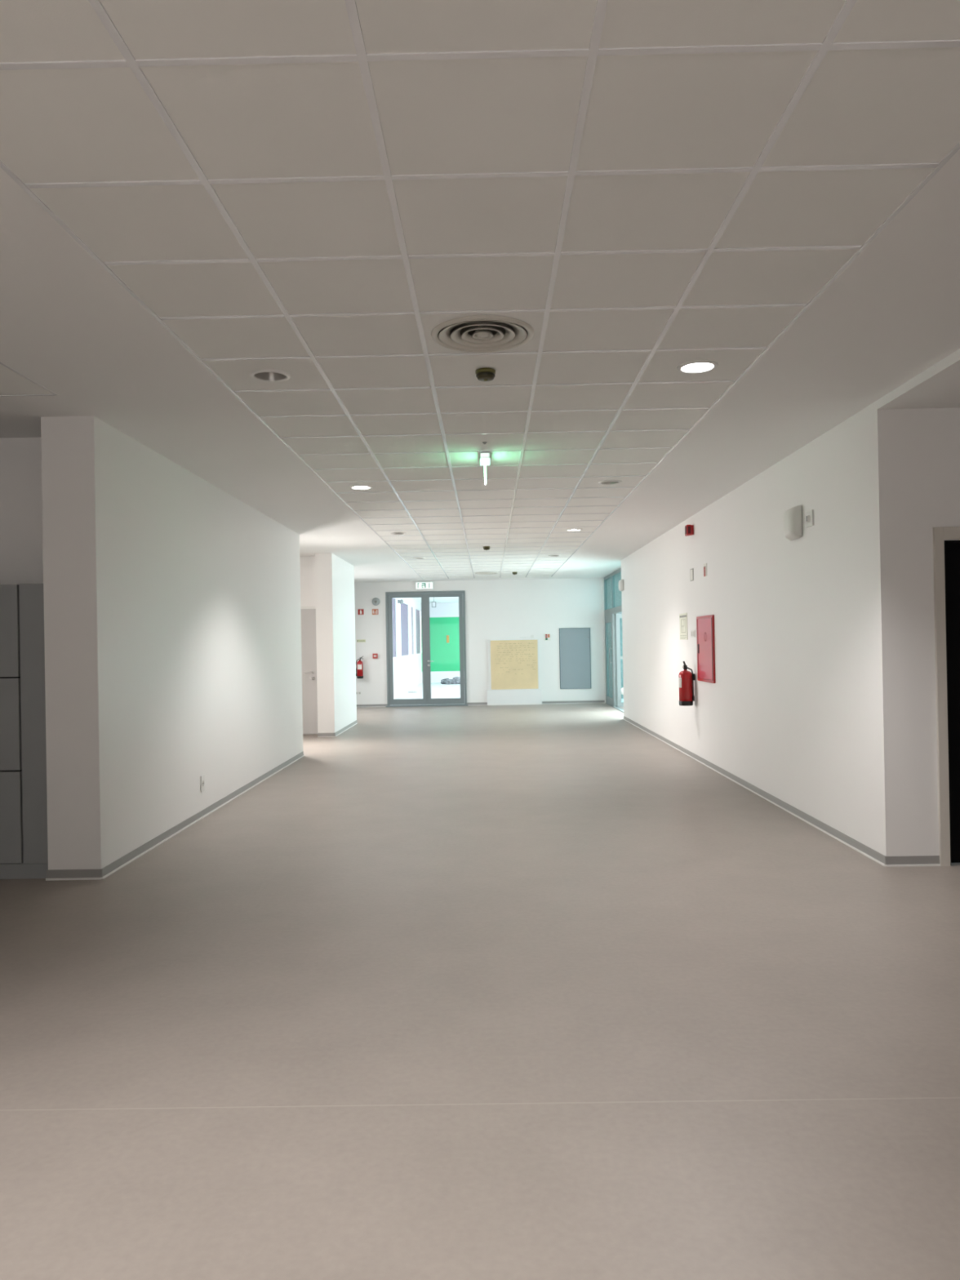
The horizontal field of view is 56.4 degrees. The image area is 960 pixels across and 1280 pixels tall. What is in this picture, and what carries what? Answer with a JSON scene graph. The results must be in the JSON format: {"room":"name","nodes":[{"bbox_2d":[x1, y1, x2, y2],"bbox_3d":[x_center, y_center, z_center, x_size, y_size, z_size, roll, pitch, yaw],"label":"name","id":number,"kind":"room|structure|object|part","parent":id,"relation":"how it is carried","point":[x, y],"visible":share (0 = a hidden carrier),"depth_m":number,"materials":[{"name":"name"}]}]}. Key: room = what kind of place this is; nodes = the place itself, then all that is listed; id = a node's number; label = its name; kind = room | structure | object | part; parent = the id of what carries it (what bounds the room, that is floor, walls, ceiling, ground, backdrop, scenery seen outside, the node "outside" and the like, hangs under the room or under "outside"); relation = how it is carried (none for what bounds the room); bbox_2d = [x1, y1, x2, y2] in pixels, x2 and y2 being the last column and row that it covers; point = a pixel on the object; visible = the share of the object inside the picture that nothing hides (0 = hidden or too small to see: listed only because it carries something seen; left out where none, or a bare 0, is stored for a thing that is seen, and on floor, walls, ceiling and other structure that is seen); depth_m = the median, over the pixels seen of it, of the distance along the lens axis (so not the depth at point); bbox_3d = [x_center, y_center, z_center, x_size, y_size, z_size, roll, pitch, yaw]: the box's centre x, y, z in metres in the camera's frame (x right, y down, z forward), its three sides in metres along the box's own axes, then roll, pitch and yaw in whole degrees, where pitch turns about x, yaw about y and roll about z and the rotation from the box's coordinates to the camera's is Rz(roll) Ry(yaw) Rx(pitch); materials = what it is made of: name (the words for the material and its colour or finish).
{"room":"school corridor","nodes":[
{"label":"school corridor","id":0,"kind":"room"},
{"bbox_2d":[0,437,43,584],"bbox_3d":[-4.489,-0.131,6.492,3.310,3.450,0.200,-1,0,1],"label":"wall","id":1,"kind":"structure","parent":0,"point":[21,548],"depth_m":6.38,"materials":[{"name":"paint"}]},
{"bbox_2d":[40,415,302,870],"bbox_3d":[-2.637,-0.155,9.000,0.347,3.450,6.350,-1,0,1],"label":"wall","id":2,"kind":"structure","parent":0,"point":[172,615],"depth_m":6.74,"materials":[{"name":"paint"}]},
{"bbox_2d":[45,751,304,880],"bbox_3d":[-2.605,1.536,8.987,0.371,0.066,6.364,-1,0,1],"label":"baseboard","id":3,"kind":"structure","parent":2,"relation":"attached to","point":[54,874],"depth_m":6.72,"materials":[{"name":"grey"}]},
{"bbox_2d":[200,774,204,791],"bbox_3d":[-2.442,1.263,7.878,0.012,0.140,0.085,-1,0,1],"label":"wall socket","id":4,"kind":"object","parent":2,"relation":"attached to","point":[202,777],"visible":1,"depth_m":7.87,"materials":[{"name":"white plastic"}]},
{"bbox_2d":[299,555,315,606],"bbox_3d":[-5.372,-0.082,15.251,5.380,3.450,0.200,-1,0,1],"label":"wall","id":5,"kind":"structure","parent":0,"point":[307,563],"depth_m":15.13,"materials":[{"name":"paint"}]},
{"bbox_2d":[300,606,317,733],"bbox_3d":[-3.199,0.521,15.153,0.965,2.165,0.190,-1,0,1],"label":"door","id":6,"kind":"structure","parent":5,"relation":"in","point":[308,645],"depth_m":15.12,"materials":[{"name":"white wood"}]},
{"bbox_3d":[-3.199,0.521,15.182,0.965,2.165,0.132,-1,0,1],"label":"frame","id":7,"kind":"part","parent":6,"relation":"part of","materials":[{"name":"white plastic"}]},
{"bbox_3d":[-2.868,0.598,15.090,0.156,0.152,0.070,-1,0,1],"label":"handle","id":8,"kind":"part","parent":6,"relation":"part of","materials":[{"name":"silver metal"}]},
{"bbox_2d":[392,597,422,699],"bbox_3d":[-2.458,0.096,28.399,0.200,3.110,13.250,-1,0,1],"label":"wall","id":9,"kind":"structure","parent":0,"point":[407,669],"depth_m":28.91,"materials":[{"name":"white paint"}]},
{"bbox_2d":[391,598,395,657],"bbox_3d":[-2.521,-0.350,23.976,0.170,1.650,3.100,-1,0,1],"label":"trim","id":10,"kind":"structure","parent":9,"relation":"attached to","point":[393,599],"depth_m":25.16,"materials":[{"name":"purple"}]},
{"bbox_2d":[397,599,403,604],"bbox_3d":[-2.315,-1.116,26.127,0.170,0.130,0.118,-1,0,1],"label":"wall lamp","id":11,"kind":"object","parent":9,"relation":"attached to","point":[401,602],"visible":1,"depth_m":26.09,"materials":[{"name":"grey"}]},
{"bbox_2d":[400,603,408,655],"bbox_3d":[-2.482,-0.335,28.226,0.170,1.650,2.600,-1,0,1],"label":"trim","id":12,"kind":"structure","parent":9,"relation":"attached to","point":[404,633],"depth_m":28.33,"materials":[{"name":"purple"}]},
{"bbox_2d":[411,607,413,654],"bbox_3d":[-2.456,-0.324,31.026,0.170,1.650,0.800,-1,0,1],"label":"trim","id":13,"kind":"structure","parent":9,"relation":"attached to","point":[411,607],"depth_m":31.20,"materials":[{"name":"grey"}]},
{"bbox_2d":[415,608,420,653],"bbox_3d":[-2.430,-0.315,33.775,0.170,1.650,2.500,-1,0,1],"label":"trim","id":14,"kind":"structure","parent":9,"relation":"attached to","point":[417,611],"depth_m":33.92,"materials":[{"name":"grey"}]},
{"bbox_2d":[354,577,604,704],"bbox_3d":[-2.503,-0.109,21.675,11.000,3.450,0.200,-1,0,1],"label":"wall","id":15,"kind":"structure","parent":0,"point":[495,609],"depth_m":21.55,"materials":[{"name":"paint"}]},
{"bbox_2d":[355,656,363,678],"bbox_3d":[-2.879,0.655,21.481,0.158,0.535,0.164,-1,0,43],"label":"fire extinguisher","id":16,"kind":"object","parent":15,"relation":"attached to","point":[359,664],"visible":0.98,"depth_m":21.42,"materials":[{"name":"red metal"}]},
{"bbox_2d":[357,608,364,614],"bbox_3d":[-2.874,-0.678,21.576,0.140,0.135,0.008,-1,0,1],"label":"sign","id":17,"kind":"object","parent":15,"relation":"attached to","point":[360,611],"visible":1,"depth_m":21.57,"materials":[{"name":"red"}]},
{"bbox_2d":[356,640,365,642],"bbox_3d":[-2.867,0.022,21.574,0.210,0.060,0.008,-1,0,1],"label":"plate","id":18,"kind":"object","parent":15,"relation":"attached to","point":[357,641],"visible":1,"depth_m":21.57,"materials":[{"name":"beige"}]},
{"bbox_2d":[372,608,377,614],"bbox_3d":[-2.529,-0.679,21.573,0.145,0.135,0.008,-1,0,1],"label":"sign","id":19,"kind":"object","parent":15,"relation":"attached to","point":[375,611],"visible":1,"depth_m":21.57,"materials":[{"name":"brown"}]},
{"bbox_2d":[372,653,377,658],"bbox_3d":[-2.525,0.386,21.549,0.116,0.120,0.048,-1,0,1],"label":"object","id":20,"kind":"object","parent":15,"relation":"attached to","point":[375,655],"visible":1,"depth_m":21.53,"materials":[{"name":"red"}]},
{"bbox_2d":[372,597,379,605],"bbox_3d":[-2.509,-0.925,21.547,0.190,0.190,0.062,-1,0,1],"label":"bell","id":21,"kind":"object","parent":15,"relation":"attached to","point":[375,601],"depth_m":21.53,"materials":[{"name":"grey metal"}]},
{"bbox_2d":[415,582,433,589],"bbox_3d":[-1.341,-1.311,21.539,0.430,0.170,0.058,-1,0,1],"label":"exit sign","id":22,"kind":"object","parent":15,"relation":"attached to","point":[419,585],"visible":1,"depth_m":21.51,"materials":[{"name":"white plastic"}]},
{"bbox_2d":[385,591,467,706],"bbox_3d":[-1.296,0.211,21.552,1.970,2.765,0.220,-1,0,1],"label":"door","id":23,"kind":"structure","parent":15,"relation":"in","point":[426,700],"depth_m":21.54,"materials":[{"name":"grey metal"}]},
{"bbox_2d":[356,700,604,707],"bbox_3d":[-2.374,1.580,21.560,10.800,0.066,0.014,-1,0,1],"label":"baseboard","id":24,"kind":"structure","parent":15,"relation":"attached to","point":[575,701],"depth_m":21.52,"materials":[{"name":"grey"}]},
{"bbox_2d":[543,633,550,640],"bbox_3d":[1.617,-0.069,21.533,0.155,0.165,0.008,-1,0,1],"label":"sign","id":25,"kind":"object","parent":15,"relation":"attached to","point":[546,636],"visible":1,"depth_m":21.53,"materials":[{"name":"white"}]},
{"bbox_2d":[559,627,591,688],"bbox_3d":[2.289,0.442,21.516,0.750,1.460,0.025,-1,0,1],"label":"panel","id":26,"kind":"object","parent":15,"relation":"attached to","point":[575,646],"visible":1,"depth_m":21.51,"materials":[{"name":"grey metal"}]},
{"bbox_2d":[0,702,959,1279],"bbox_3d":[-0.904,1.608,7.278,14.400,0.150,28.950,-1,0,1],"label":"floor","id":27,"kind":"structure","parent":0,"point":[548,991],"depth_m":3.42,"materials":[{"name":"plastic"}]},
{"bbox_2d":[0,583,48,879],"bbox_3d":[-3.872,0.616,6.111,2.083,1.932,0.530,-1,0,1],"label":"lockers","id":28,"kind":"object","parent":27,"relation":"on","point":[24,852],"visible":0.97,"depth_m":5.85,"materials":[{"name":"grey metal"}]},
{"bbox_3d":[-3.319,-0.056,5.862,0.592,0.603,0.020,-1,0,1],"label":"door","id":29,"kind":"part","parent":28,"relation":"part of","materials":[{"name":"grey metal"}]},
{"bbox_3d":[-3.308,0.555,5.860,0.592,0.600,0.020,-1,0,1],"label":"door","id":30,"kind":"part","parent":28,"relation":"part of","materials":[{"name":"grey metal"}]},
{"bbox_3d":[-3.297,1.164,5.858,0.592,0.597,0.020,-1,0,1],"label":"door","id":31,"kind":"part","parent":28,"relation":"part of","materials":[{"name":"grey metal"}]},
{"bbox_3d":[-2.917,0.545,5.864,0.166,1.828,0.032,-1,0,1],"label":"filler panel","id":32,"kind":"part","parent":28,"relation":"part of","materials":[{"name":"grey metal"}]},
{"bbox_2d":[315,552,356,733],"bbox_3d":[-2.538,-0.130,15.900,0.277,3.450,2.450,-1,0,1],"label":"wall pier","id":33,"kind":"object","parent":27,"relation":"on","point":[334,575],"visible":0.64,"depth_m":14.85,"materials":[{"name":"paint"}]},
{"bbox_2d":[317,720,357,737],"bbox_3d":[-2.501,1.561,15.886,0.291,0.066,2.464,-1,0,1],"label":"baseboard","id":34,"kind":"object","parent":33,"relation":"attached to","point":[337,733],"visible":1,"depth_m":14.88,"materials":[{"name":"grey"}]},
{"bbox_2d":[487,688,542,705],"bbox_3d":[0.828,1.373,21.479,1.310,0.365,0.115,-1,0,1],"label":"box","id":35,"kind":"object","parent":27,"relation":"on","point":[522,696],"visible":1,"depth_m":21.43,"materials":[{"name":"white"}]},
{"bbox_2d":[488,639,539,689],"bbox_3d":[0.811,0.586,21.507,1.205,1.205,0.065,-1,0,1],"label":"board","id":36,"kind":"object","parent":35,"relation":"on","point":[513,664],"visible":1,"depth_m":21.47,"materials":[{"name":"yellow"}]},
{"bbox_2d":[0,149,959,582],"bbox_3d":[-2.610,-1.502,7.405,11.100,0.101,28.750,-1,0,1],"label":"ceiling","id":37,"kind":"structure","parent":0,"point":[67,326],"depth_m":5.19,"materials":[{"name":"paint"}]},
{"bbox_2d":[0,0,959,578],"bbox_3d":[-1.686,-1.473,7.136,6.450,0.001,27.609,-1,0,1],"label":"ceiling tiles","id":38,"kind":"structure","parent":37,"relation":"attached to","point":[870,106],"depth_m":3.06,"materials":[{"name":"white tile"}]},
{"bbox_2d":[249,368,290,382],"bbox_3d":[-1.181,-1.526,5.036,0.224,0.092,0.224,-1,0,1],"label":"recessed light","id":39,"kind":"object","parent":38,"relation":"attached to","point":[262,375],"visible":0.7,"depth_m":5.09,"materials":[{"name":"white plastic"}]},
{"bbox_2d":[349,484,373,489],"bbox_3d":[-1.148,-1.513,8.636,0.224,0.092,0.224,-1,0,1],"label":"recessed light","id":40,"kind":"object","parent":38,"relation":"attached to","point":[354,486],"visible":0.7,"depth_m":8.68,"materials":[{"name":"white plastic"}]},
{"bbox_2d":[390,532,406,534],"bbox_3d":[-1.115,-1.500,12.235,0.224,0.092,0.224,-1,0,1],"label":"recessed light","id":41,"kind":"object","parent":38,"relation":"attached to","point":[393,533],"visible":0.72,"depth_m":12.28,"materials":[{"name":"white plastic"}]},
{"bbox_2d":[431,315,533,352],"bbox_3d":[0.013,-1.550,4.425,0.508,0.102,0.508,-1,0,1],"label":"ceiling vent","id":42,"kind":"object","parent":38,"relation":"attached to","point":[477,333],"visible":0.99,"depth_m":4.46,"materials":[{"name":"silver metal"}]},
{"bbox_2d":[480,452,489,484],"bbox_3d":[0.042,-1.397,7.303,0.084,0.205,0.323,-1,0,1],"label":"exit sign","id":43,"kind":"object","parent":38,"relation":"hanging from","point":[484,456],"visible":1,"depth_m":7.15,"materials":[{"name":"white plastic"}]},
{"bbox_2d":[480,453,488,457],"bbox_3d":[0.039,-1.476,7.145,0.068,0.032,0.005,-1,0,1],"label":"light","id":44,"kind":"object","parent":43,"relation":"attached to","point":[482,455],"depth_m":7.14,"materials":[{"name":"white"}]},
{"bbox_3d":[0.042,-1.374,7.305,0.014,0.160,0.300,-1,0,1],"label":"acrylic blade","id":45,"kind":"part","parent":43,"relation":"part of","materials":[{"name":"white plastic"}]},
{"bbox_2d":[475,368,495,381],"bbox_3d":[0.032,-1.480,5.015,0.112,0.057,0.112,-1,0,1],"label":"smoke detector","id":46,"kind":"object","parent":38,"relation":"attached to","point":[482,374],"visible":1,"depth_m":4.98,"materials":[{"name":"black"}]},
{"bbox_2d":[475,372,494,377],"bbox_3d":[0.031,-1.481,5.015,0.106,0.012,0.106,-1,0,1],"label":"grille","id":47,"kind":"object","parent":46,"relation":"attached to","point":[477,374],"depth_m":4.97,"materials":[{"name":"black plastic"}]},
{"bbox_2d":[483,546,489,550],"bbox_3d":[0.104,-1.446,14.155,0.112,0.057,0.112,-1,0,1],"label":"smoke detector","id":48,"kind":"object","parent":38,"relation":"attached to","point":[485,548],"visible":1,"depth_m":14.11,"materials":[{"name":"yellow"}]},
{"bbox_2d":[475,572,498,574],"bbox_3d":[0.152,-1.496,19.424,0.508,0.102,0.508,-1,0,1],"label":"ceiling vent","id":49,"kind":"object","parent":38,"relation":"attached to","point":[482,573],"visible":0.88,"depth_m":19.42,"materials":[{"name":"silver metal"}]},
{"bbox_2d":[565,528,582,531],"bbox_3d":[1.285,-1.544,12.213,0.224,0.092,0.224,-1,0,1],"label":"recessed light","id":50,"kind":"object","parent":38,"relation":"attached to","point":[573,529],"visible":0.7,"depth_m":12.20,"materials":[{"name":"white plastic"}]},
{"bbox_2d":[598,480,622,484],"bbox_3d":[1.251,-1.557,8.614,0.224,0.092,0.224,-1,0,1],"label":"recessed light","id":51,"kind":"object","parent":38,"relation":"attached to","point":[606,482],"visible":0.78,"depth_m":8.66,"materials":[{"name":"white plastic"}]},
{"bbox_2d":[676,360,718,373],"bbox_3d":[1.218,-1.570,5.014,0.224,0.092,0.224,-1,0,1],"label":"recessed light","id":52,"kind":"object","parent":38,"relation":"attached to","point":[698,366],"visible":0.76,"depth_m":5.04,"materials":[{"name":"white plastic"}]},
{"bbox_2d":[683,363,712,368],"bbox_3d":[1.219,-1.543,5.014,0.168,0.001,0.168,-1,0,1],"label":"diffuser","id":53,"kind":"object","parent":52,"relation":"attached to","point":[695,366],"depth_m":5.04,"materials":[{"name":"white plastic"}]},
{"bbox_2d":[0,0,959,579],"bbox_3d":[0.038,-1.507,7.125,3.018,0.014,27.624,-1,0,1],"label":"grid","id":54,"kind":"object","parent":37,"relation":"attached to","point":[362,57],"visible":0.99,"depth_m":3.09,"materials":[{"name":"white metal"}]},
{"bbox_2d":[621,400,917,856],"bbox_3d":[2.746,-0.243,11.381,0.200,3.450,11.190,-1,0,1],"label":"wall","id":55,"kind":"structure","parent":0,"point":[810,704],"depth_m":7.18,"materials":[{"name":"paint"}]},
{"bbox_2d":[602,568,623,712],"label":"window","id":56,"kind":"structure","parent":55,"relation":"in","point":[611,595],"depth_m":20.16,"materials":[{"name":"teal metal"}]},
{"bbox_3d":[3.031,0.463,20.856,0.050,2.100,1.210,-1,0,1],"label":"door","id":57,"kind":"part","parent":56,"relation":"part of","materials":[{"name":"glass"}]},
{"bbox_3d":[3.031,0.463,20.856,0.008,1.760,1.010,-1,0,1],"label":"pane","id":58,"kind":"part","parent":56,"relation":"part of","materials":[{"name":"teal glass"}]},
{"bbox_3d":[2.993,-1.082,19.262,0.010,0.720,4.410,-1,0,1],"label":"transom pane","id":59,"kind":"part","parent":56,"relation":"part of","materials":[{"name":"teal glass"}]},
{"bbox_3d":[3.589,0.445,20.091,1.050,2.090,0.050,-1,0,1],"label":"open door","id":60,"kind":"part","parent":56,"relation":"part of","materials":[{"name":"clear glass"}]},
{"bbox_2d":[618,578,623,591],"bbox_3d":[2.642,-1.026,16.780,0.078,0.220,0.240,-1,0,1],"label":"emergency light","id":61,"kind":"object","parent":55,"relation":"attached to","point":[621,581],"visible":1,"depth_m":16.68,"materials":[{"name":"white plastic"}]},
{"bbox_2d":[679,613,687,639],"bbox_3d":[2.645,-0.175,11.637,0.008,0.340,0.440,-1,0,1],"label":"evacuation plan","id":62,"kind":"object","parent":55,"relation":"attached to","point":[682,617],"visible":1,"depth_m":11.62,"materials":[{"name":"white paper"}]},
{"bbox_2d":[678,661,694,706],"bbox_3d":[2.559,0.537,11.077,0.197,0.545,0.175,-1,0,1],"label":"fire extinguisher","id":63,"kind":"object","parent":55,"relation":"attached to","point":[686,678],"visible":1,"depth_m":11.01,"materials":[{"name":"red metal"}]},
{"bbox_2d":[684,524,693,536],"bbox_3d":[2.578,-1.351,11.031,0.090,0.130,0.122,-1,0,1],"label":"fire alarm","id":64,"kind":"object","parent":55,"relation":"attached to","point":[689,529],"visible":1,"depth_m":10.98,"materials":[{"name":"red plastic"}]},
{"bbox_2d":[687,525,690,533],"bbox_3d":[2.565,-1.351,10.971,0.035,0.090,0.002,-1,0,1],"label":"grille","id":65,"kind":"object","parent":64,"relation":"attached to","point":[688,526],"depth_m":10.97,"materials":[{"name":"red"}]},
{"bbox_2d":[689,568,693,581],"bbox_3d":[2.629,-0.810,11.109,0.008,0.150,0.150,-1,0,1],"label":"notice","id":66,"kind":"object","parent":55,"relation":"attached to","point":[691,570],"visible":1,"depth_m":11.09,"materials":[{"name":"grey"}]},
{"bbox_2d":[690,630,695,637],"bbox_3d":[2.640,-0.076,11.062,0.012,0.083,0.227,-1,0,1],"label":"switch plate","id":67,"kind":"object","parent":55,"relation":"attached to","point":[692,632],"visible":1,"depth_m":11.06,"materials":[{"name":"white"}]},
{"bbox_2d":[703,563,706,577],"bbox_3d":[2.623,-0.814,10.419,0.008,0.150,0.140,-1,0,1],"label":"sign","id":68,"kind":"object","parent":55,"relation":"attached to","point":[704,564],"visible":1,"depth_m":10.42,"materials":[{"name":"white plastic"}]},
{"bbox_2d":[696,614,715,683],"bbox_3d":[2.630,0.103,10.441,0.026,0.770,0.770,-1,0,1],"label":"cabinet","id":69,"kind":"object","parent":55,"relation":"attached to","point":[704,627],"visible":1,"depth_m":10.39,"materials":[{"name":"red metal"}]},
{"bbox_2d":[622,715,940,866],"bbox_3d":[2.840,1.448,11.367,0.355,0.066,11.204,-1,0,1],"label":"baseboard","id":70,"kind":"structure","parent":55,"relation":"attached to","point":[911,860],"depth_m":6.97,"materials":[{"name":"grey"}]},
{"bbox_2d":[783,505,802,540],"bbox_3d":[2.549,-0.955,7.325,0.093,0.260,0.250,-1,0,1],"label":"emergency light","id":71,"kind":"object","parent":55,"relation":"attached to","point":[793,530],"visible":1,"depth_m":7.23,"materials":[{"name":"white plastic"}]},
{"bbox_3d":[2.587,-0.955,7.325,0.018,0.240,0.230,-1,0,1],"label":"plate","id":72,"kind":"part","parent":71,"relation":"part of","materials":[{"name":"white plastic"}]},
{"bbox_2d":[805,509,813,527],"bbox_3d":[2.576,-0.951,7.015,0.034,0.124,0.130,-1,0,1],"label":"wall sensor","id":73,"kind":"object","parent":55,"relation":"attached to","point":[809,514],"visible":1,"depth_m":6.99,"materials":[{"name":"white plastic"}]},
{"bbox_2d":[876,348,959,408],"bbox_3d":[4.238,-1.627,-0.628,3.455,0.159,12.810,-1,0,1],"label":"ceiling","id":74,"kind":"structure","parent":0,"point":[938,386],"depth_m":5.39,"materials":[{"name":"paint"}]},
{"bbox_2d":[908,407,959,855],"bbox_3d":[4.522,-0.296,5.870,3.455,3.450,0.200,-1,0,1],"label":"wall","id":75,"kind":"structure","parent":0,"point":[934,433],"depth_m":5.79,"materials":[{"name":"paint"}]},
{"bbox_2d":[933,526,959,866],"bbox_3d":[3.471,0.356,5.811,1.048,2.185,0.112,-1,0,1],"label":"door","id":76,"kind":"structure","parent":75,"relation":"in","point":[946,553],"depth_m":5.78,"materials":[{"name":"grey"}]},
{"label":"outside","id":77,"kind":"structure","parent":0,"visible":0},
{"bbox_2d":[411,596,458,603],"bbox_3d":[-0.927,-1.587,28.491,3.520,0.200,13.450,-1,0,1],"label":"ceiling","id":78,"kind":"structure","parent":77,"point":[441,599],"depth_m":32.44,"materials":[{"name":"white paint"}]},
{"bbox_2d":[431,597,435,607],"bbox_3d":[-1.445,-1.249,28.019,0.140,0.460,0.040,-1,0,1],"label":"hanging sign","id":79,"kind":"object","parent":78,"relation":"hanging from","point":[433,603],"visible":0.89,"depth_m":28.00,"materials":[{"name":"grey plastic"}]},
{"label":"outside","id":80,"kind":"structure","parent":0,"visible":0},
{"bbox_2d":[394,682,623,705],"bbox_3d":[8.295,1.529,28.919,44.000,0.140,62.000,-1,0,1],"label":"floor","id":81,"kind":"structure","parent":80,"point":[438,691],"depth_m":27.88,"materials":[{"name":"white"}]},
{"bbox_2d":[440,676,460,684],"bbox_3d":[-0.997,1.498,33.450,0.990,0.291,0.769,-1,0,1],"label":"heap","id":82,"kind":"object","parent":81,"relation":"on","point":[456,680],"visible":0.82,"depth_m":33.20,"materials":[{"name":"grey"}]},
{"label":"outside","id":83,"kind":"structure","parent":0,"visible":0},
{"bbox_2d":[420,602,464,682],"bbox_3d":[3.013,0.022,35.024,10.620,3.110,0.300,-1,0,1],"label":"wall","id":84,"kind":"structure","parent":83,"point":[442,609],"depth_m":34.92,"materials":[{"name":"white paint"}]},
{"bbox_2d":[421,617,463,671],"bbox_3d":[3.015,0.088,35.084,10.620,2.120,0.180,-1,0,1],"label":"wall","id":85,"kind":"structure","parent":84,"relation":"attached to","point":[445,656],"depth_m":35.03,"materials":[{"name":"green paint"}]},
{"bbox_2d":[446,635,448,643],"bbox_3d":[-1.259,-0.036,35.019,0.110,0.300,0.030,-1,0,1],"label":"strip","id":86,"kind":"object","parent":85,"relation":"attached to","point":[447,636],"visible":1,"depth_m":35.00,"materials":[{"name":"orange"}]},
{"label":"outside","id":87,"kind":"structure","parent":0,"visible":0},
{"bbox_2d":[616,612,623,698],"bbox_3d":[6.381,-1.033,23.246,6.630,5.010,0.200,-1,0,1],"label":"wall","id":88,"kind":"structure","parent":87,"point":[620,619],"depth_m":23.17,"materials":[{"name":"white paint"}]}
]}

